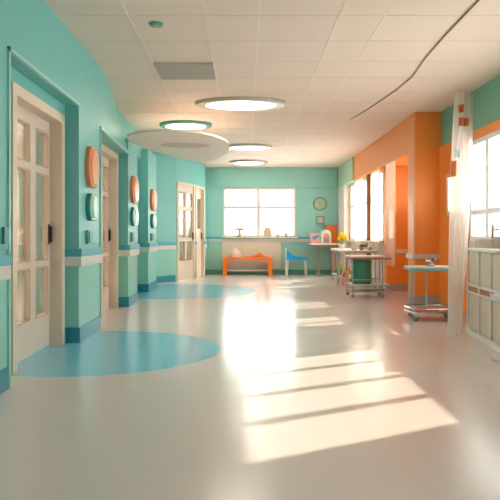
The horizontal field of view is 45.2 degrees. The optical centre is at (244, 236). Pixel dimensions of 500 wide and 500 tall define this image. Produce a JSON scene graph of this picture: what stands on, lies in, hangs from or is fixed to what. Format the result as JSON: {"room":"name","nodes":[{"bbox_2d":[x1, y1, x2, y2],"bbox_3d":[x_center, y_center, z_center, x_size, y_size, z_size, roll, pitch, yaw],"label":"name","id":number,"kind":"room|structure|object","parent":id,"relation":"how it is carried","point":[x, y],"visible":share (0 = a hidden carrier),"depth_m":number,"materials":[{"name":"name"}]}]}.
{"room":"hospital corridor","nodes":[
{"label":"hospital corridor","id":0,"kind":"room"},
{"bbox_2d":[0,0,205,369],"bbox_3d":[-1.890,-0.425,6.575,1.720,2.850,19.150,0,0,0],"label":"wall","id":1,"kind":"structure","parent":0,"point":[31,28],"depth_m":5.76,"materials":[{"name":"teal paint"}]},
{"bbox_2d":[0,227,8,249],"bbox_3d":[-1.550,0.007,3.805,0.040,0.145,0.250,0,0,0],"label":"wall box","id":2,"kind":"object","parent":1,"relation":"attached to","point":[4,231],"visible":1,"depth_m":3.83,"materials":[{"name":"teal plastic"}]},
{"bbox_2d":[2,227,8,243],"bbox_3d":[-1.540,-0.010,3.860,0.020,0.110,0.080,0,0,0],"label":"switch","id":3,"kind":"object","parent":2,"relation":"attached to","point":[5,230],"depth_m":3.83,"materials":[{"name":"teal plastic"}]},
{"bbox_2d":[11,81,64,374],"bbox_3d":[-1.762,-0.065,4.975,0.160,2.130,1.250,0,0,0],"label":"door","id":4,"kind":"structure","parent":1,"relation":"in","point":[37,129],"depth_m":5.14,"materials":[{"name":"beige paint"}]},
{"bbox_2d":[7,46,79,387],"bbox_3d":[-1.570,-0.130,4.815,0.030,2.260,1.710,0,0,0],"label":"trim","id":5,"kind":"structure","parent":1,"relation":"attached to","point":[10,51],"depth_m":3.96,"materials":[{"name":"beige wood"}]},
{"bbox_2d":[86,230,95,243],"bbox_3d":[-1.552,0.000,6.070,0.036,0.140,0.323,0,0,0],"label":"wall box","id":6,"kind":"object","parent":1,"relation":"attached to","point":[90,234],"visible":1,"depth_m":5.99,"materials":[{"name":"teal plastic"}]},
{"bbox_2d":[85,193,97,220],"bbox_3d":[-1.540,-0.300,6.070,0.060,0.270,0.342,0,0,0],"label":"wall dispenser","id":7,"kind":"object","parent":1,"relation":"attached to","point":[91,204],"visible":1,"depth_m":5.97,"materials":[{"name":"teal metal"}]},
{"bbox_2d":[85,146,98,187],"bbox_3d":[-1.539,-0.700,6.070,0.062,0.400,0.380,0,0,0],"label":"pad","id":8,"kind":"object","parent":1,"relation":"attached to","point":[91,156],"visible":1,"depth_m":5.95,"materials":[{"name":"orange plastic"}]},
{"bbox_2d":[0,269,206,393],"bbox_3d":[-1.808,0.927,6.500,1.584,0.145,19.000,0,0,0],"label":"baseboard","id":9,"kind":"structure","parent":1,"relation":"attached to","point":[72,334],"depth_m":6.12,"materials":[{"name":"teal paint"}]},
{"bbox_2d":[0,244,206,280],"bbox_3d":[-1.800,0.230,6.500,1.600,0.090,19.000,0,0,0],"label":"trim","id":10,"kind":"structure","parent":1,"relation":"attached to","point":[5,271],"depth_m":6.06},
{"bbox_2d":[0,241,207,265],"bbox_3d":[-1.798,0.147,6.500,1.605,0.075,19.000,0,0,0],"label":"trim","id":11,"kind":"structure","parent":1,"relation":"attached to","point":[5,259],"depth_m":6.00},
{"bbox_2d":[102,144,117,310],"bbox_3d":[-1.872,-0.085,7.860,0.160,2.170,1.260,0,0,0],"label":"door","id":12,"kind":"structure","parent":1,"relation":"in","point":[109,157],"depth_m":8.41,"materials":[{"name":"beige paint"}]},
{"bbox_2d":[100,126,129,328],"bbox_3d":[-1.615,-0.100,7.525,0.035,2.200,2.074,0,0,-3],"label":"trim","id":13,"kind":"structure","parent":1,"relation":"attached to","point":[102,130],"depth_m":6.50,"materials":[{"name":"beige wood"}]},
{"bbox_2d":[130,232,137,241],"bbox_3d":[-1.652,0.000,8.950,0.036,0.140,0.442,0,0,0],"label":"wall box","id":14,"kind":"object","parent":1,"relation":"attached to","point":[133,235],"visible":1,"depth_m":8.84,"materials":[{"name":"teal plastic"}]},
{"bbox_2d":[130,176,138,203],"bbox_3d":[-1.639,-0.700,8.950,0.062,0.400,0.520,0,0,0],"label":"pad","id":15,"kind":"object","parent":1,"relation":"attached to","point":[134,183],"visible":1,"depth_m":8.79,"materials":[{"name":"orange plastic"}]},
{"bbox_2d":[130,207,138,225],"bbox_3d":[-1.640,-0.300,8.950,0.060,0.270,0.468,0,0,0],"label":"wall dispenser","id":16,"kind":"object","parent":1,"relation":"attached to","point":[134,214],"visible":1,"depth_m":8.80,"materials":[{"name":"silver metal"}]},
{"bbox_2d":[150,233,155,240],"bbox_3d":[-1.742,0.000,11.400,0.036,0.140,0.510,0,0,0],"label":"wall box","id":17,"kind":"object","parent":1,"relation":"attached to","point":[152,235],"visible":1,"depth_m":11.27,"materials":[{"name":"plastic"}]},
{"bbox_2d":[150,189,156,210],"bbox_3d":[-1.729,-0.700,11.400,0.062,0.400,0.600,0,0,0],"label":"pad","id":18,"kind":"object","parent":1,"relation":"attached to","point":[153,194],"visible":1,"depth_m":11.21,"materials":[{"name":"orange plastic"}]},
{"bbox_2d":[150,214,156,227],"bbox_3d":[-1.730,-0.300,11.400,0.060,0.270,0.540,0,0,0],"label":"wall dispenser","id":19,"kind":"object","parent":1,"relation":"attached to","point":[153,219],"visible":1,"depth_m":11.22,"materials":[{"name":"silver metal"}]},
{"bbox_2d":[177,181,194,280],"bbox_3d":[-1.387,-0.130,13.957,0.077,2.260,0.910,0,0,21],"label":"door","id":20,"kind":"structure","parent":1,"relation":"in","point":[185,191],"depth_m":13.94,"materials":[{"name":"beige paint"}]},
{"bbox_2d":[196,185,204,277],"bbox_3d":[-1.154,-0.125,14.819,0.120,2.250,0.740,0,0,12],"label":"door","id":21,"kind":"structure","parent":1,"relation":"in","point":[200,191],"depth_m":15.06,"materials":[{"name":"beige paint"}]},
{"bbox_2d":[0,275,499,499],"bbox_3d":[-0.650,1.060,6.650,8.300,0.120,19.300,0,0,0],"label":"floor","id":22,"kind":"structure","parent":0,"point":[209,387],"depth_m":3.67,"materials":[{"name":"plastic"}]},
{"bbox_2d":[223,257,272,275],"bbox_3d":[0.070,0.762,15.700,1.300,0.475,0.360,0,0,0],"label":"bench","id":23,"kind":"object","parent":22,"relation":"on","point":[225,259],"visible":1,"depth_m":15.53,"materials":[{"name":"orange paint"}]},
{"bbox_2d":[228,248,241,256],"bbox_3d":[-0.260,0.410,15.700,0.380,0.230,0.304,0,0,0],"label":"cushion","id":24,"kind":"object","parent":23,"relation":"on","point":[234,252],"visible":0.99,"depth_m":15.60,"materials":[{"name":"white fabric"}]},
{"bbox_2d":[245,252,267,256],"bbox_3d":[0.300,0.464,15.700,0.620,0.122,0.280,0,0,0],"label":"blanket","id":25,"kind":"object","parent":23,"relation":"on","point":[259,254],"visible":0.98,"depth_m":15.59,"materials":[{"name":"orange fabric"}]},
{"bbox_2d":[285,248,307,275],"bbox_3d":[1.323,0.647,15.550,0.554,0.706,0.406,0,0,0],"label":"chair","id":26,"kind":"object","parent":22,"relation":"on","point":[288,256],"visible":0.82,"depth_m":15.35,"materials":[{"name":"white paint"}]},
{"bbox_2d":[308,243,339,275],"bbox_3d":[2.060,0.580,15.620,0.780,0.840,0.570,0,0,0],"label":"table","id":27,"kind":"object","parent":22,"relation":"on","point":[310,244],"visible":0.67,"depth_m":15.39,"materials":[{"name":"white paint"}]},
{"bbox_2d":[310,233,319,242],"bbox_3d":[1.810,0.030,15.544,0.240,0.260,0.172,0,0,0],"label":"toy box","id":28,"kind":"object","parent":27,"relation":"on","point":[314,237],"visible":0.95,"depth_m":15.47,"materials":[{"name":"pink cardboard"}]},
{"bbox_2d":[321,230,330,242],"bbox_3d":[2.090,-0.015,15.488,0.260,0.350,0.144,0,0,0],"label":"house","id":29,"kind":"object","parent":27,"relation":"on","point":[325,234],"visible":0.98,"depth_m":15.44,"materials":[{"name":"white paint"}]},
{"bbox_2d":[325,225,336,242],"bbox_3d":[2.270,-0.075,15.849,0.300,0.470,0.122,0,0,0],"label":"display board","id":30,"kind":"object","parent":27,"relation":"on","point":[332,228],"visible":0.61,"depth_m":15.79,"materials":[{"name":"orange wood"}]},
{"bbox_2d":[330,248,354,282],"bbox_3d":[2.200,0.630,13.400,0.452,0.740,1.012,0,0,0],"label":"table","id":31,"kind":"object","parent":22,"relation":"on","point":[332,249],"visible":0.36,"depth_m":13.57,"materials":[{"name":"white paint"}]},
{"bbox_2d":[337,233,348,248],"bbox_3d":[2.138,0.081,13.183,0.237,0.358,0.241,0,0,23],"label":"flower pot","id":32,"kind":"object","parent":31,"relation":"on","point":[341,236],"visible":1,"depth_m":13.16,"materials":[{"name":"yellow plant"}]},
{"bbox_2d":[341,271,344,284],"bbox_3d":[2.050,0.850,12.450,0.110,0.300,0.100,0,0,0],"label":"blocks","id":33,"kind":"object","parent":22,"relation":"on","point":[343,273],"visible":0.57,"depth_m":12.40},
{"bbox_2d":[334,249,378,290],"bbox_3d":[2.140,0.625,11.625,0.652,0.750,1.162,0,0,0],"label":"side table","id":34,"kind":"object","parent":22,"relation":"on","point":[345,251],"visible":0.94,"depth_m":11.10,"materials":[{"name":"silver metal"}]},
{"bbox_2d":[358,243,372,249],"bbox_3d":[2.270,0.180,11.300,0.260,0.140,0.120,0,0,0],"label":"toy truck","id":35,"kind":"object","parent":34,"relation":"on","point":[370,245],"visible":0.94,"depth_m":11.26,"materials":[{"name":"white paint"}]},
{"bbox_2d":[345,255,392,297],"bbox_3d":[2.075,0.657,10.100,0.690,0.685,0.580,0,0,0],"label":"trolley","id":36,"kind":"object","parent":22,"relation":"on","point":[379,291],"visible":0.98,"depth_m":9.84,"materials":[{"name":"silver metal"}]},
{"bbox_2d":[351,260,371,283],"bbox_3d":[1.945,0.580,10.020,0.344,0.400,0.344,0,0,0],"label":"bin","id":37,"kind":"object","parent":36,"relation":"on","point":[362,269],"visible":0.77,"depth_m":9.88,"materials":[{"name":"green plastic"}]},
{"bbox_2d":[346,282,389,285],"bbox_3d":[2.060,0.790,10.100,0.640,0.020,0.540,0,0,0],"label":"shelf","id":38,"kind":"object","parent":36,"relation":"attached to","point":[350,283],"depth_m":9.85,"materials":[{"name":"silver metal"}]},
{"bbox_2d":[403,265,447,321],"bbox_3d":[2.270,0.677,7.280,0.620,0.645,0.500,0,0,0],"label":"cart","id":39,"kind":"object","parent":22,"relation":"on","point":[413,313],"visible":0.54,"depth_m":7.14,"materials":[{"name":"silver metal"}]},
{"bbox_2d":[404,265,447,268],"bbox_3d":[2.270,0.362,7.280,0.600,0.015,0.480,0,0,0],"label":"tabletop","id":40,"kind":"object","parent":39,"relation":"on","point":[405,266],"depth_m":7.22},
{"bbox_2d":[404,308,447,313],"bbox_3d":[2.270,0.895,7.280,0.600,0.020,0.460,0,0,0],"label":"shelf","id":41,"kind":"object","parent":39,"relation":"attached to","point":[417,310],"depth_m":7.13,"materials":[{"name":"silver metal"}]},
{"bbox_2d":[425,258,435,266],"bbox_3d":[2.252,0.306,7.270,0.126,0.098,0.120,0,0,0],"label":"instrument","id":42,"kind":"object","parent":39,"relation":"on","point":[430,263],"visible":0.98,"depth_m":7.25,"materials":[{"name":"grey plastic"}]},
{"bbox_2d":[465,248,499,353],"bbox_3d":[2.475,0.557,5.735,0.610,0.885,1.390,0,0,0],"label":"base cabinet","id":43,"kind":"object","parent":22,"relation":"on","point":[483,264],"visible":0.93,"depth_m":5.70,"materials":[{"name":"white paint"}]},
{"bbox_2d":[466,248,499,252],"bbox_3d":[2.480,0.128,5.735,0.600,0.025,1.390,0,0,0],"label":"countertop","id":44,"kind":"structure","parent":43,"relation":"on","point":[469,249],"depth_m":5.67,"materials":[{"name":"white paint"}]},
{"bbox_2d":[477,239,499,248],"bbox_3d":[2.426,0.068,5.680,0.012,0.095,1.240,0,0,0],"label":"sink","id":45,"kind":"object","parent":44,"relation":"on","point":[481,243],"visible":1,"depth_m":5.97,"materials":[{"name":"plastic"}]},
{"bbox_2d":[491,225,499,238],"bbox_3d":[2.615,-0.005,6.080,0.290,0.240,0.120,0,0,0],"label":"towel rack","id":46,"kind":"object","parent":44,"relation":"on","point":[492,226],"visible":0.55,"depth_m":6.07,"materials":[{"name":"white metal"}]},
{"bbox_2d":[491,293,499,362],"bbox_3d":[2.100,0.730,4.840,0.210,0.540,0.210,0,0,0],"label":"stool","id":47,"kind":"object","parent":22,"relation":"on","point":[495,297],"visible":1,"depth_m":4.81,"materials":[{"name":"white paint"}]},
{"bbox_2d":[44,0,499,167],"bbox_3d":[-0.700,-1.923,6.575,8.200,0.153,19.150,0,0,0],"label":"ceiling","id":48,"kind":"structure","parent":0,"point":[330,61],"depth_m":6.29,"materials":[{"name":"tile"}]},
{"bbox_2d":[149,21,162,27],"bbox_3d":[-0.770,-1.835,5.200,0.124,0.030,0.124,0,0,0],"label":"smoke detector","id":49,"kind":"object","parent":48,"relation":"attached to","point":[155,24],"visible":1,"depth_m":5.17,"materials":[{"name":"teal plastic"}]},
{"bbox_2d":[127,129,228,161],"bbox_3d":[-0.950,-1.611,9.428,1.418,0.478,3.156,0,0,0],"label":"ceiling panel","id":50,"kind":"object","parent":48,"relation":"hanging from","point":[190,145],"visible":0.96,"depth_m":8.84,"materials":[{"name":"white paint"}]},
{"bbox_2d":[153,62,215,79],"bbox_3d":[-0.657,-1.841,6.685,0.635,0.018,0.650,0,0,0],"label":"ceiling vent","id":51,"kind":"object","parent":48,"relation":"in","point":[166,70],"visible":1,"depth_m":6.60,"materials":[{"name":"grey metal"}]},
{"bbox_2d":[159,120,211,129],"bbox_3d":[-0.970,-1.825,9.820,0.860,0.050,0.680,0,0,0],"label":"ceiling light","id":52,"kind":"object","parent":48,"relation":"attached to","point":[172,124],"visible":0.99,"depth_m":9.69,"materials":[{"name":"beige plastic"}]},
{"bbox_2d":[166,124,205,129],"bbox_3d":[-0.970,-1.824,9.820,0.671,0.048,0.530,0,0,0],"label":"diffuser","id":53,"kind":"object","parent":52,"relation":"attached to","point":[168,126],"depth_m":9.78,"materials":[{"name":"beige plastic"}]},
{"bbox_2d":[195,96,285,110],"bbox_3d":[-0.060,-1.825,8.250,1.260,0.050,0.720,0,0,0],"label":"ceiling light","id":54,"kind":"object","parent":48,"relation":"attached to","point":[231,103],"visible":1,"depth_m":8.11,"materials":[{"name":"beige plastic"}]},
{"bbox_2d":[206,101,274,109],"bbox_3d":[-0.060,-1.824,8.250,0.983,0.048,0.562,0,0,0],"label":"diffuser","id":55,"kind":"object","parent":54,"relation":"attached to","point":[212,105],"depth_m":8.21,"materials":[{"name":"beige plastic"}]},
{"bbox_2d":[229,159,267,164],"bbox_3d":[0.090,-1.825,14.700,0.940,0.050,0.760,0,0,0],"label":"ceiling light","id":56,"kind":"object","parent":48,"relation":"attached to","point":[248,161],"visible":1,"depth_m":14.51,"materials":[{"name":"beige plastic"}]},
{"bbox_2d":[234,162,262,164],"bbox_3d":[0.090,-1.824,14.700,0.733,0.048,0.593,0,0,0],"label":"diffuser","id":57,"kind":"object","parent":56,"relation":"attached to","point":[236,163],"depth_m":14.69,"materials":[{"name":"beige plastic"}]},
{"bbox_2d":[229,143,271,150],"bbox_3d":[0.070,-1.825,12.200,0.960,0.050,0.680,0,0,0],"label":"ceiling light","id":58,"kind":"object","parent":48,"relation":"attached to","point":[244,146],"visible":0.95,"depth_m":12.07,"materials":[{"name":"beige plastic"}]},
{"bbox_2d":[231,146,265,149],"bbox_3d":[0.070,-1.824,12.200,0.749,0.048,0.530,0,0,0],"label":"diffuser","id":59,"kind":"object","parent":58,"relation":"attached to","point":[232,147],"depth_m":12.15,"materials":[{"name":"beige plastic"}]},
{"bbox_2d":[351,0,479,119],"bbox_3d":[1.831,-1.842,6.653,0.217,0.014,5.503,0,0,-1],"label":"track","id":60,"kind":"object","parent":48,"relation":"attached to","point":[477,1],"visible":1,"depth_m":6.03,"materials":[{"name":"grey metal"}]},
{"bbox_2d":[447,92,472,336],"bbox_3d":[2.438,-0.420,6.836,0.228,2.820,1.926,0,0,24],"label":"sheer curtain","id":61,"kind":"object","parent":48,"relation":"hanging from","point":[462,129],"visible":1,"depth_m":6.85,"materials":[{"name":"white fabric"}]},
{"bbox_2d":[206,168,337,269],"bbox_3d":[0.775,-0.425,16.075,3.950,2.850,0.150,0,0,0],"label":"wall","id":62,"kind":"structure","parent":0,"point":[306,214],"depth_m":16.00,"materials":[{"name":"green paint"}]},
{"bbox_2d":[222,242,280,268],"bbox_3d":[0.165,0.490,15.985,1.570,0.700,0.030,0,0,0],"label":"wall panel","id":63,"kind":"object","parent":62,"relation":"attached to","point":[270,249],"depth_m":15.97,"materials":[{"name":"beige paint"}]},
{"bbox_2d":[221,188,297,237],"bbox_3d":[0.385,-0.640,15.985,2.030,1.340,0.170,0,0,0],"label":"window","id":64,"kind":"structure","parent":62,"relation":"in","point":[258,207],"depth_m":15.99,"materials":[{"name":"white wood"}]},
{"bbox_2d":[234,227,244,236],"bbox_3d":[-0.140,-0.129,15.945,0.300,0.250,0.158,0,0,0],"label":"ornament","id":65,"kind":"object","parent":64,"relation":"on","point":[239,229],"visible":1,"depth_m":15.91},
{"bbox_2d":[263,227,271,236],"bbox_3d":[0.600,-0.129,15.950,0.230,0.250,0.104,0,0,0],"label":"jar","id":66,"kind":"object","parent":64,"relation":"on","point":[267,232],"visible":1,"depth_m":15.92,"materials":[{"name":"beige paint"}]},
{"bbox_2d":[206,237,320,238],"bbox_3d":[0.720,0.022,15.975,3.500,0.045,0.050,0,0,0],"label":"trim","id":67,"kind":"structure","parent":62,"relation":"attached to","point":[206,237],"depth_m":15.95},
{"bbox_2d":[207,270,336,274],"bbox_3d":[0.720,0.935,15.992,3.500,0.130,0.015,0,0,0],"label":"baseboard","id":68,"kind":"structure","parent":62,"relation":"attached to","point":[209,272],"depth_m":15.99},
{"bbox_2d":[206,239,337,241],"bbox_3d":[0.720,0.092,15.980,3.500,0.095,0.040,0,0,0],"label":"trim","id":69,"kind":"structure","parent":62,"relation":"attached to","point":[208,240],"depth_m":15.96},
{"bbox_2d":[313,197,326,210],"bbox_3d":[2.000,-0.880,15.973,0.370,0.370,0.054,0,0,0],"label":"wall clock","id":70,"kind":"object","parent":62,"relation":"attached to","point":[319,203],"visible":1,"depth_m":15.96,"materials":[{"name":"beige plastic"}]},
{"bbox_2d":[316,216,323,223],"bbox_3d":[2.000,-0.450,15.985,0.220,0.220,0.030,0,0,0],"label":"picture frame","id":71,"kind":"object","parent":62,"relation":"attached to","point":[319,219],"visible":1,"depth_m":15.98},
{"bbox_2d":[317,217,322,222],"bbox_3d":[2.000,-0.450,15.994,0.170,0.170,0.012,0,0,0],"label":"picture","id":72,"kind":"object","parent":71,"relation":"attached to","point":[319,219],"depth_m":15.99},
{"bbox_2d":[338,157,383,281],"bbox_3d":[2.610,-0.425,13.640,0.280,2.850,4.720,0,0,0],"label":"wall","id":73,"kind":"structure","parent":0,"point":[343,191],"depth_m":14.90,"materials":[{"name":"paint"}]},
{"bbox_2d":[348,178,365,241],"bbox_3d":[2.605,-0.585,13.755,0.170,1.390,2.270,0,0,0],"label":"window","id":74,"kind":"structure","parent":73,"relation":"in","point":[352,187],"depth_m":14.61,"materials":[{"name":"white glass"}]},
{"bbox_2d":[354,178,362,246],"bbox_3d":[2.530,-0.498,13.350,0.057,1.556,0.840,0,0,0],"label":"sheer curtain","id":75,"kind":"object","parent":74,"relation":"hanging from","point":[358,222],"visible":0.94,"depth_m":13.26,"materials":[{"name":"white fabric"}]},
{"bbox_2d":[366,175,370,254],"bbox_3d":[2.605,-0.150,12.560,0.110,2.300,0.120,0,0,0],"label":"trim","id":76,"kind":"structure","parent":73,"relation":"attached to","point":[367,176],"depth_m":12.50,"materials":[{"name":"wood"}]},
{"bbox_2d":[366,169,383,242],"bbox_3d":[2.605,-0.585,11.910,0.170,1.390,1.260,0,0,0],"label":"window","id":77,"kind":"structure","parent":73,"relation":"in","point":[381,171],"depth_m":11.72,"materials":[{"name":"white glass"}]},
{"bbox_2d":[371,169,379,251],"bbox_3d":[2.530,-0.498,11.635,0.057,1.556,0.670,0,0,0],"label":"sheer curtain","id":78,"kind":"object","parent":77,"relation":"hanging from","point":[375,176],"visible":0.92,"depth_m":11.59,"materials":[{"name":"white fabric"}]},
{"bbox_2d":[354,112,440,295],"bbox_3d":[2.955,-0.425,11.340,0.890,2.850,4.920,0,0,0],"label":"wall","id":79,"kind":"structure","parent":0,"point":[397,144],"depth_m":8.99,"materials":[{"name":"orange paint"}]},
{"bbox_2d":[385,160,395,266],"bbox_3d":[2.490,-0.388,10.275,0.038,1.776,0.690,0,0,0],"label":"sheer curtain","id":80,"kind":"object","parent":79,"relation":"hanging from","point":[390,178],"visible":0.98,"depth_m":10.27,"materials":[{"name":"beige fabric"}]},
{"bbox_2d":[372,280,439,303],"bbox_3d":[2.877,0.935,12.432,0.845,0.130,7.135,0,0,0],"label":"baseboard","id":81,"kind":"structure","parent":79,"relation":"attached to","point":[393,287],"depth_m":8.88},
{"bbox_2d":[383,249,439,258],"bbox_3d":[2.884,0.273,10.047,0.720,0.095,2.434,0,0,3],"label":"trim","id":82,"kind":"structure","parent":79,"relation":"attached to","point":[413,256],"depth_m":8.85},
{"bbox_2d":[414,112,414,295],"bbox_3d":[2.506,-0.487,8.874,0.024,2.715,0.021,0,0,0],"label":"trim","id":83,"kind":"structure","parent":79,"relation":"attached to","point":[414,112],"depth_m":8.86,"materials":[{"name":"paint"}]},
{"bbox_2d":[441,75,499,145],"bbox_3d":[2.940,-0.425,2.940,0.080,2.850,11.880,0,0,0],"label":"wall","id":84,"kind":"structure","parent":0,"point":[486,99],"depth_m":7.36,"materials":[{"name":"green paint"}]},
{"bbox_2d":[446,173,449,215],"bbox_3d":[2.929,-0.600,8.180,0.082,0.600,0.840,0,0,0],"label":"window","id":85,"kind":"structure","parent":84,"relation":"in","point":[447,175],"depth_m":8.56,"materials":[{"name":"clear glass"}]},
{"bbox_2d":[439,119,499,313],"bbox_3d":[2.888,-0.235,2.940,0.025,2.470,11.880,0,0,0],"label":"trim","id":86,"kind":"structure","parent":84,"relation":"attached to","point":[445,150],"depth_m":8.60,"materials":[{"name":"orange paint"}]},
{"bbox_2d":[469,241,476,247],"bbox_3d":[2.893,0.525,2.370,0.015,0.950,10.740,0,0,0],"label":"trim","id":87,"kind":"structure","parent":84,"relation":"attached to","point":[472,244],"depth_m":7.59,"materials":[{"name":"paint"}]},
{"bbox_2d":[469,129,499,240],"bbox_3d":[2.929,-0.585,7.085,0.082,1.270,1.270,0,0,0],"label":"window","id":88,"kind":"structure","parent":84,"relation":"in","point":[485,174],"depth_m":7.35,"materials":[{"name":"glass"}]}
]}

